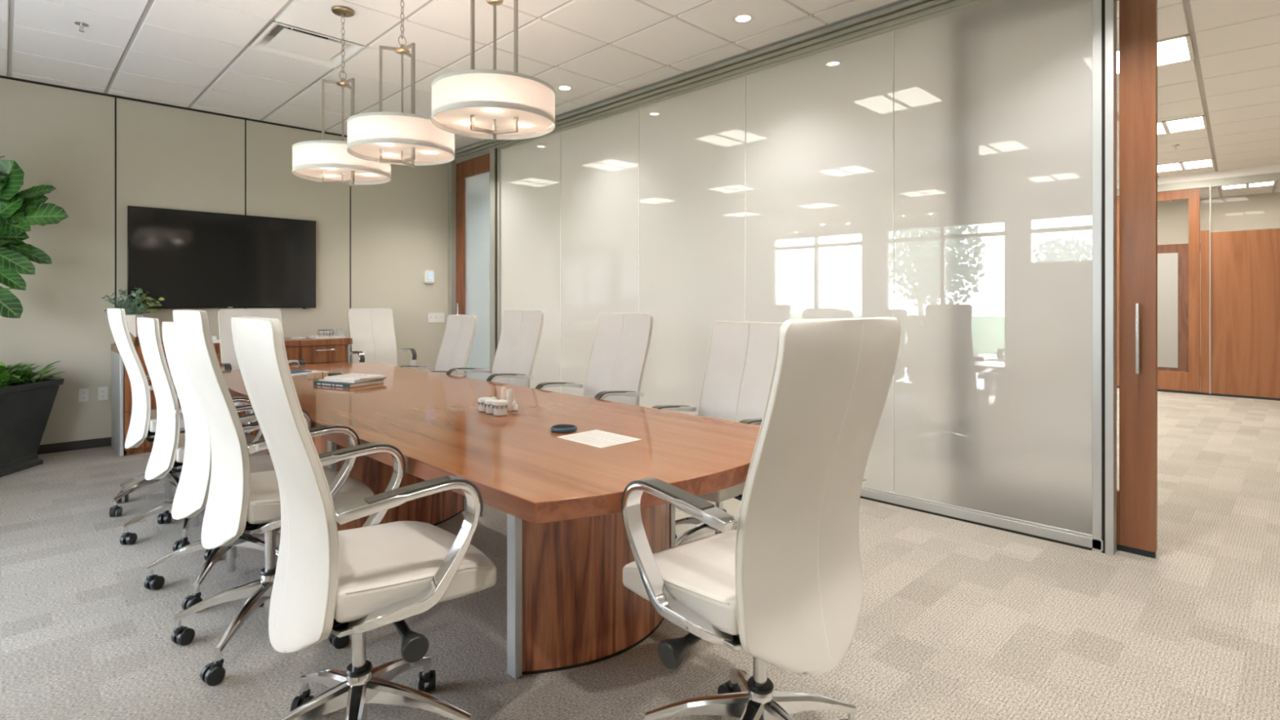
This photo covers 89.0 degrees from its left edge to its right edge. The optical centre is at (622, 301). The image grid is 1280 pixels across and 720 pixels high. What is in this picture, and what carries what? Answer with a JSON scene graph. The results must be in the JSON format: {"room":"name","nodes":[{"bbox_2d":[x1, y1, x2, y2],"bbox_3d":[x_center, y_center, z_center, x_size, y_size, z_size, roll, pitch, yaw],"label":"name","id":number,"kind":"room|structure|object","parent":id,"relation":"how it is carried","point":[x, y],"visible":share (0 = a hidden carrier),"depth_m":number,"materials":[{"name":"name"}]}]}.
{"room":"office","nodes":[
{"label":"office","id":0,"kind":"room"},
{"bbox_2d":[0,75,448,444],"bbox_3d":[-4.063,-0.328,6.167,5.230,3.165,0.120,0,0,-44],"label":"wall","id":1,"kind":"structure","parent":0,"point":[168,157],"depth_m":5.92,"materials":[{"name":"beige paint"}]},
{"bbox_2d":[36,436,111,454],"bbox_3d":[-3.981,1.218,6.153,5.130,0.075,0.014,0,0,-44],"label":"baseboard","id":2,"kind":"structure","parent":1,"relation":"attached to","point":[104,442],"depth_m":5.51,"materials":[{"name":"grey"}]},
{"bbox_2d":[78,387,88,402],"bbox_3d":[-4.603,0.796,5.562,0.072,0.116,0.010,0,0,-44],"label":"wall outlet","id":3,"kind":"object","parent":1,"relation":"attached to","point":[83,393],"visible":1,"depth_m":5.56,"materials":[{"name":"white plastic"}]},
{"bbox_2d":[97,386,107,400],"bbox_3d":[-4.510,0.796,5.651,0.072,0.116,0.010,0,0,-44],"label":"wall outlet","id":4,"kind":"object","parent":1,"relation":"attached to","point":[102,391],"visible":1,"depth_m":5.65,"materials":[{"name":"white plastic"}]},
{"bbox_2d":[0,75,351,362],"bbox_3d":[-3.984,-0.318,6.157,5.130,2.985,0.008,0,0,-44],"label":"trim","id":5,"kind":"structure","parent":1,"relation":"attached to","point":[1,77],"depth_m":5.85,"materials":[{"name":"black metal"}]},
{"bbox_2d":[127,205,315,308],"bbox_3d":[-3.799,-0.388,6.291,1.580,0.920,0.062,0,0,-44],"label":"television","id":6,"kind":"object","parent":1,"relation":"attached to","point":[186,259],"visible":0.84,"depth_m":6.20,"materials":[{"name":"black"}]},
{"bbox_2d":[424,270,434,284],"bbox_3d":[-2.298,-0.298,7.747,0.124,0.164,0.030,0,0,-44],"label":"thermostat","id":7,"kind":"object","parent":1,"relation":"attached to","point":[428,274],"visible":1,"depth_m":7.73,"materials":[{"name":"white plastic"}]},
{"bbox_2d":[427,312,444,322],"bbox_3d":[-2.239,0.188,7.811,0.212,0.111,0.018,0,0,-44],"label":"light switch","id":8,"kind":"object","parent":1,"relation":"attached to","point":[432,317],"visible":1,"depth_m":7.80,"materials":[{"name":"white plastic"}]},
{"bbox_2d":[0,0,897,149],"bbox_3d":[-0.458,-1.816,2.464,5.062,0.012,10.199,0,0,-44],"label":"ceiling","id":9,"kind":"structure","parent":0,"point":[180,46],"depth_m":4.58,"materials":[{"name":"white tile"}]},
{"bbox_2d":[74,21,88,32],"bbox_3d":[-3.523,-1.785,4.241,0.072,0.050,0.072,0,0,-44],"label":"sprinkler","id":10,"kind":"object","parent":9,"relation":"attached to","point":[82,24],"visible":1,"depth_m":4.23,"materials":[{"name":"silver metal"}]},
{"bbox_2d":[248,20,365,68],"bbox_3d":[-2.248,-1.863,4.632,0.630,0.113,0.630,0,0,-44],"label":"ceiling vent","id":11,"kind":"object","parent":9,"relation":"in","point":[278,38],"visible":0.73,"depth_m":4.64,"materials":[{"name":"white metal"}]},
{"bbox_2d":[292,5,391,186],"bbox_3d":[-1.736,-1.271,4.043,0.563,1.076,0.563,0,0,37],"label":"pendant light","id":12,"kind":"object","parent":9,"relation":"hanging from","point":[322,161],"visible":0.98,"depth_m":3.97,"materials":[{"name":"white fabric"}]},
{"bbox_2d":[294,167,388,181],"bbox_3d":[-1.736,-0.802,4.043,0.548,0.004,0.548,0,0,37],"label":"diffuser","id":13,"kind":"object","parent":12,"relation":"attached to","point":[314,174],"depth_m":4.06,"materials":[{"name":"white glass"}]},
{"bbox_2d":[346,0,454,167],"bbox_3d":[-1.218,-1.289,3.599,0.563,1.042,0.563,0,0,41],"label":"pendant light","id":14,"kind":"object","parent":9,"relation":"hanging from","point":[411,140],"visible":1,"depth_m":3.48,"materials":[{"name":"white fabric"}]},
{"bbox_2d":[349,142,453,161],"bbox_3d":[-1.218,-0.837,3.599,0.548,0.004,0.548,0,0,41],"label":"diffuser","id":15,"kind":"object","parent":14,"relation":"attached to","point":[371,151],"depth_m":3.62,"materials":[{"name":"white glass"}]},
{"bbox_2d":[431,0,555,140],"bbox_3d":[-0.595,-1.294,3.022,0.563,1.032,0.563,0,0,19],"label":"pendant light","id":16,"kind":"object","parent":9,"relation":"hanging from","point":[494,104],"visible":1,"depth_m":2.89,"materials":[{"name":"white fabric"}]},
{"bbox_2d":[433,106,553,134],"bbox_3d":[-0.595,-0.847,3.022,0.548,0.004,0.548,0,0,19],"label":"diffuser","id":17,"kind":"object","parent":16,"relation":"attached to","point":[457,121],"depth_m":3.02,"materials":[{"name":"white glass"}]},
{"bbox_2d":[555,84,573,91],"bbox_3d":[-0.490,-1.808,5.512,0.146,0.004,0.146,0,0,-44],"label":"recessed light","id":18,"kind":"object","parent":9,"relation":"in","point":[563,87],"visible":1,"depth_m":5.50,"materials":[{"name":"white"}]},
{"bbox_2d":[731,13,755,23],"bbox_3d":[0.769,-1.808,4.160,0.146,0.004,0.146,0,0,-44],"label":"recessed light","id":19,"kind":"object","parent":9,"relation":"in","point":[744,18],"visible":1,"depth_m":4.16,"materials":[{"name":"white"}]},
{"bbox_2d":[0,387,1279,719],"bbox_3d":[3.800,1.305,8.114,19.300,0.100,12.700,0,0,-44],"label":"floor","id":20,"kind":"structure","parent":0,"point":[958,620],"depth_m":2.54,"materials":[{"name":"carpet"}]},
{"bbox_2d":[0,378,64,477],"bbox_3d":[-4.695,0.930,4.808,0.629,0.650,0.629,0,0,-6],"label":"planter","id":21,"kind":"object","parent":20,"relation":"on","point":[25,410],"depth_m":4.84,"materials":[{"name":"black plastic"}]},
{"bbox_2d":[0,155,68,477],"bbox_3d":[-4.626,0.096,4.816,0.769,2.318,0.629,0,0,-6],"label":"potted plant","id":22,"kind":"object","parent":20,"relation":"on","point":[25,410],"visible":1,"depth_m":4.85,"materials":[{"name":"green plant"}]},
{"bbox_2d":[0,360,65,388],"bbox_3d":[-4.704,0.513,4.810,0.698,0.275,0.686,0,0,-8],"label":"leafy underplanting","id":23,"kind":"object","parent":22,"relation":"on","point":[20,374],"visible":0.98,"depth_m":4.91,"materials":[{"name":"green plant"}]},
{"bbox_2d":[106,307,185,517],"bbox_3d":[-2.812,0.647,4.071,0.646,1.215,0.662,0,0,-44],"label":"chair","id":24,"kind":"object","parent":20,"relation":"on","point":[143,422],"visible":0.58,"depth_m":3.83,"materials":[{"name":"white leather"}]},
{"bbox_2d":[119,316,269,551],"bbox_3d":[-2.322,0.668,3.553,0.666,1.173,0.643,0,0,-44],"label":"chair","id":25,"kind":"object","parent":20,"relation":"on","point":[167,453],"visible":0.6,"depth_m":3.33,"materials":[{"name":"white leather"}]},
{"bbox_2d":[143,321,280,609],"bbox_3d":[-1.774,0.670,2.982,0.633,1.169,0.642,0,0,43],"label":"chair","id":26,"kind":"object","parent":20,"relation":"on","point":[191,495],"visible":0.52,"depth_m":2.77,"materials":[{"name":"white leather"}]},
{"bbox_2d":[111,337,352,457],"bbox_3d":[-3.586,0.810,6.112,1.865,0.890,0.605,0,0,-44],"label":"credenza","id":27,"kind":"object","parent":20,"relation":"on","point":[332,350],"visible":0.17,"depth_m":5.60,"materials":[{"name":"brown wood"}]},
{"bbox_2d":[101,287,164,345],"bbox_3d":[-4.158,0.119,5.540,0.429,0.491,0.435,0,0,-44],"label":"greenery","id":28,"kind":"object","parent":27,"relation":"on","point":[131,308],"visible":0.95,"depth_m":5.51,"materials":[{"name":"green plant"}]},
{"bbox_2d":[212,338,219,342],"bbox_3d":[-3.723,0.351,5.818,0.260,0.028,0.180,0,0,-44],"label":"box","id":29,"kind":"object","parent":27,"relation":"on","point":[217,340],"visible":0.02,"depth_m":5.80,"materials":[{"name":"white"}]},
{"bbox_2d":[111,337,352,354],"bbox_3d":[-3.594,0.394,6.121,1.865,0.058,0.580,0,0,-44],"label":"countertop","id":30,"kind":"structure","parent":27,"relation":"on","point":[289,342],"depth_m":6.26,"materials":[{"name":"brown wood"}]},
{"bbox_2d":[290,337,306,339],"bbox_3d":[-3.200,0.358,6.428,0.100,0.014,0.100,0,0,35],"label":"pile","id":31,"kind":"object","parent":27,"relation":"on","point":[294,338],"visible":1,"depth_m":6.42,"materials":[{"name":"white paper"}]},
{"bbox_2d":[307,334,345,338],"bbox_3d":[-2.998,0.354,6.593,0.300,0.022,0.200,0,0,-44],"label":"serving tray","id":32,"kind":"object","parent":27,"relation":"on","point":[333,335],"visible":0.98,"depth_m":6.52,"materials":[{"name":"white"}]},
{"bbox_2d":[317,329,333,336],"bbox_3d":[-3.005,0.319,6.586,0.154,0.072,0.104,0,0,-44],"label":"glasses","id":33,"kind":"object","parent":32,"relation":"on","point":[322,332],"visible":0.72,"depth_m":6.56,"materials":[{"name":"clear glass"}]},
{"bbox_2d":[217,308,305,405],"bbox_3d":[-2.982,0.656,5.328,0.633,1.197,0.648,0,0,-40],"label":"chair","id":34,"kind":"object","parent":20,"relation":"on","point":[228,357],"visible":0.18,"depth_m":5.38,"materials":[{"name":"white leather"}]},
{"bbox_2d":[171,309,373,685],"bbox_3d":[-1.323,0.642,2.488,0.647,1.225,0.624,0,0,-43],"label":"chair","id":35,"kind":"object","parent":20,"relation":"on","point":[242,502],"visible":0.78,"depth_m":2.25,"materials":[{"name":"white leather"}]},
{"bbox_2d":[231,315,497,719],"bbox_3d":[-0.724,0.647,1.809,0.663,1.215,0.639,0,0,-40],"label":"chair","id":36,"kind":"object","parent":20,"relation":"on","point":[327,580],"visible":1,"depth_m":1.65,"materials":[{"name":"leather"}]},
{"bbox_2d":[347,308,416,366],"bbox_3d":[-2.486,0.661,6.738,0.642,1.187,0.668,0,0,-40],"label":"chair","id":37,"kind":"object","parent":20,"relation":"on","point":[371,331],"visible":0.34,"depth_m":6.86,"materials":[{"name":"white leather"}]},
{"bbox_2d":[399,314,476,377],"bbox_3d":[-1.518,0.682,5.246,0.683,1.145,0.666,0,0,-42],"label":"chair","id":38,"kind":"object","parent":20,"relation":"on","point":[460,330],"visible":0.3,"depth_m":5.38,"materials":[{"name":"white leather"}]},
{"bbox_2d":[222,362,759,679],"bbox_3d":[-1.192,0.885,3.620,1.326,0.740,4.435,0,0,-44],"label":"conference table","id":39,"kind":"object","parent":20,"relation":"on","point":[570,606],"visible":0.58,"depth_m":2.29,"materials":[{"name":"brown wood"}]},
{"bbox_2d":[291,369,329,376],"bbox_3d":[-2.342,0.513,4.703,0.260,0.004,0.320,0,0,29],"label":"document folder","id":40,"kind":"object","parent":39,"relation":"on","point":[303,373],"visible":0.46,"depth_m":4.65,"materials":[{"name":"white paper"}]},
{"bbox_2d":[290,369,311,373],"bbox_3d":[-2.385,0.508,4.718,0.140,0.006,0.200,0,0,26],"label":"booklet","id":41,"kind":"object","parent":40,"relation":"on","point":[297,371],"visible":0.51,"depth_m":4.72,"materials":[{"name":"blue"}]},
{"bbox_2d":[307,371,328,379],"bbox_3d":[-2.056,0.493,4.395,0.062,0.043,0.110,0,0,32],"label":"box","id":42,"kind":"object","parent":39,"relation":"on","point":[317,375],"visible":0.9,"depth_m":4.36,"materials":[{"name":"brown cardboard"}]},
{"bbox_2d":[328,373,342,376],"bbox_3d":[-2.020,0.507,4.568,0.094,0.016,0.094,0,0,-44],"label":"coaster","id":43,"kind":"object","parent":39,"relation":"on","point":[329,374],"visible":0.78,"depth_m":4.53,"materials":[{"name":"black"}]},
{"bbox_2d":[313,379,383,387],"bbox_3d":[-1.716,0.503,4.085,0.325,0.024,0.263,0,0,28],"label":"hardcover book","id":44,"kind":"object","parent":39,"relation":"on","point":[341,384],"visible":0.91,"depth_m":3.98,"materials":[{"name":"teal paper"}]},
{"bbox_2d":[318,377,386,383],"bbox_3d":[-1.701,0.486,4.109,0.300,0.009,0.262,0,0,24],"label":"magazine","id":45,"kind":"object","parent":44,"relation":"on","point":[321,380],"visible":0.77,"depth_m":4.01,"materials":[{"name":"beige paper"}]},
{"bbox_2d":[324,376,386,381],"bbox_3d":[-1.687,0.478,4.116,0.290,0.008,0.242,0,0,30],"label":"magazine","id":46,"kind":"object","parent":45,"relation":"on","point":[380,377],"visible":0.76,"depth_m":4.02,"materials":[{"name":"beige paper"}]},
{"bbox_2d":[324,373,386,379],"bbox_3d":[-1.692,0.471,4.128,0.280,0.006,0.222,0,0,22],"label":"magazine","id":47,"kind":"object","parent":46,"relation":"on","point":[351,375],"visible":1,"depth_m":4.11,"materials":[{"name":"white paper"}]},
{"bbox_2d":[477,396,492,412],"bbox_3d":[-0.650,0.484,3.072,0.066,0.062,0.065,0,0,-44],"label":"glass jar","id":48,"kind":"object","parent":39,"relation":"on","point":[482,408],"visible":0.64,"depth_m":3.05,"materials":[{"name":"white"}]},
{"bbox_2d":[484,399,497,413],"bbox_3d":[-0.607,0.484,3.018,0.066,0.062,0.065,0,0,-44],"label":"glass jar","id":49,"kind":"object","parent":39,"relation":"on","point":[489,409],"visible":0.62,"depth_m":2.99,"materials":[{"name":"white"}]},
{"bbox_2d":[492,400,507,416],"bbox_3d":[-0.558,0.482,2.962,0.070,0.066,0.069,0,0,-44],"label":"glass jar","id":50,"kind":"object","parent":39,"relation":"on","point":[498,411],"visible":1,"depth_m":2.94,"materials":[{"name":"white"}]},
{"bbox_2d":[501,386,506,407],"bbox_3d":[-0.576,0.462,3.154,0.025,0.107,0.025,0,0,-44],"label":"pillar candle","id":51,"kind":"object","parent":39,"relation":"on","point":[503,389],"visible":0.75,"depth_m":3.14,"materials":[{"name":"white wax"}]},
{"bbox_2d":[506,387,512,410],"bbox_3d":[-0.537,0.462,3.092,0.025,0.107,0.025,0,0,-44],"label":"pillar candle","id":52,"kind":"object","parent":39,"relation":"on","point":[509,392],"visible":0.94,"depth_m":3.08,"materials":[{"name":"white wax"}]},
{"bbox_2d":[511,399,518,413],"bbox_3d":[-0.502,0.483,3.026,0.029,0.064,0.029,0,0,-44],"label":"bottle","id":53,"kind":"object","parent":39,"relation":"on","point":[514,406],"visible":1,"depth_m":3.02,"materials":[{"name":"white"}]},
{"bbox_2d":[550,424,577,433],"bbox_3d":[-0.235,0.506,2.601,0.106,0.018,0.106,0,0,-44],"label":"disc","id":54,"kind":"object","parent":39,"relation":"on","point":[561,428],"visible":1,"depth_m":2.57,"materials":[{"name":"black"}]},
{"bbox_2d":[555,429,641,448],"bbox_3d":[-0.091,0.514,2.458,0.204,0.002,0.256,0,0,-44],"label":"printed sheet","id":55,"kind":"object","parent":39,"relation":"on","point":[597,438],"visible":1,"depth_m":2.45,"materials":[{"name":"white paper"}]},
{"bbox_2d":[446,309,544,387],"bbox_3d":[-0.916,0.656,4.619,0.624,1.197,0.690,0,0,44],"label":"chair","id":56,"kind":"object","parent":20,"relation":"on","point":[522,329],"visible":0.31,"depth_m":4.71,"materials":[{"name":"white leather"}]},
{"bbox_2d":[534,312,653,405],"bbox_3d":[-0.165,0.662,3.810,0.657,1.185,0.647,0,0,-44],"label":"chair","id":57,"kind":"object","parent":20,"relation":"on","point":[621,342],"visible":0.4,"depth_m":3.95,"materials":[{"name":"white leather"}]},
{"bbox_2d":[651,320,782,546],"bbox_3d":[0.456,0.680,3.168,0.670,1.150,0.626,0,0,-44],"label":"chair","id":58,"kind":"object","parent":20,"relation":"on","point":[737,378],"visible":0.34,"depth_m":3.29,"materials":[{"name":"white leather"}]},
{"bbox_2d":[621,316,901,719],"bbox_3d":[0.379,0.647,1.732,0.651,1.215,0.693,0,0,-39],"label":"chair","id":59,"kind":"object","parent":20,"relation":"on","point":[784,588],"visible":1,"depth_m":1.55,"materials":[{"name":"white leather"}]},
{"bbox_2d":[448,0,1116,555],"bbox_3d":[0.815,-0.277,4.927,0.120,3.064,8.407,0,0,-44],"label":"wall","id":60,"kind":"structure","parent":0,"point":[945,169],"depth_m":4.02,"materials":[{"name":"white glass"}]},
{"bbox_2d":[7,0,909,151],"bbox_3d":[-0.453,-1.846,2.475,5.360,0.048,10.407,0,0,-44],"label":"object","id":61,"kind":"structure","parent":60,"relation":"attached to","point":[11,2],"depth_m":4.64,"materials":[{"name":"grey metal"}]},
{"bbox_2d":[456,153,489,380],"bbox_3d":[-1.750,-0.215,7.620,0.095,2.920,0.785,0,0,-44],"label":"door","id":62,"kind":"structure","parent":60,"relation":"in","point":[473,175],"depth_m":7.62,"materials":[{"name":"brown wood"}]},
{"bbox_2d":[1116,0,1157,558],"bbox_3d":[2.275,-0.210,3.527,0.084,2.930,0.955,0,0,-44],"label":"door","id":63,"kind":"structure","parent":60,"relation":"in","point":[1137,492],"depth_m":3.23,"materials":[{"name":"brown wood"}]},
{"bbox_2d":[1116,0,1277,201],"bbox_3d":[5.740,-1.781,9.964,13.940,0.048,12.700,0,0,-44],"label":"trim","id":64,"kind":"structure","parent":60,"relation":"attached to","point":[1186,2],"depth_m":5.07,"materials":[{"name":"grey metal"}]},
{"bbox_2d":[1116,0,1279,202],"bbox_3d":[6.277,-1.751,10.464,15.983,0.012,15.364,0,0,-44],"label":"ceiling","id":65,"kind":"structure","parent":0,"point":[1238,41],"depth_m":5.33,"materials":[{"name":"white tile"}]},
{"bbox_2d":[1116,33,1194,74],"bbox_3d":[3.679,-1.740,4.662,0.596,0.014,0.596,0,0,43],"label":"ceiling light","id":66,"kind":"object","parent":65,"relation":"attached to","point":[1178,49],"depth_m":4.52,"materials":[{"name":"white plastic"}]},
{"bbox_2d":[1157,115,1207,134],"bbox_3d":[5.422,-1.740,6.500,0.596,0.014,0.596,0,0,43],"label":"ceiling light","id":67,"kind":"object","parent":65,"relation":"attached to","point":[1196,122],"depth_m":6.42,"materials":[{"name":"white plastic"}]},
{"bbox_2d":[1157,158,1214,172],"bbox_3d":[7.165,-1.740,8.339,0.596,0.014,0.596,0,0,43],"label":"ceiling light","id":68,"kind":"object","parent":65,"relation":"attached to","point":[1209,162],"depth_m":8.30,"materials":[{"name":"white plastic"}]},
{"bbox_2d":[1220,181,1275,190],"bbox_3d":[9.284,-1.740,9.681,0.596,0.014,0.596,0,0,43],"label":"ceiling light","id":69,"kind":"object","parent":65,"relation":"attached to","point":[1265,184],"depth_m":9.76,"materials":[{"name":"white plastic"}]},
{"bbox_2d":[1116,164,1279,400],"bbox_3d":[6.327,-0.245,10.455,0.112,3.000,12.400,0,0,-44],"label":"wall","id":70,"kind":"structure","parent":0,"point":[1240,269],"depth_m":8.56,"materials":[{"name":"brown wood"}]},
{"bbox_2d":[1116,187,1199,391],"bbox_3d":[7.525,-0.160,9.179,0.044,2.770,0.910,0,0,-44],"label":"door","id":71,"kind":"structure","parent":70,"relation":"in","point":[1189,381],"depth_m":8.90,"materials":[{"name":"brown wood"}]},
{"bbox_2d":[1157,191,1279,244],"bbox_3d":[9.985,-0.245,10.902,0.100,3.000,8.000,0,0,-44],"label":"wall","id":72,"kind":"structure","parent":0,"point":[1261,211],"depth_m":10.85,"materials":[{"name":"beige paint"}]},
{"bbox_2d":[1157,243,1188,372],"bbox_3d":[9.576,0.130,11.197,0.066,2.250,1.450,0,0,-44],"label":"door","id":73,"kind":"structure","parent":72,"relation":"in","point":[1172,259],"depth_m":11.24,"materials":[{"name":"beige glass"}]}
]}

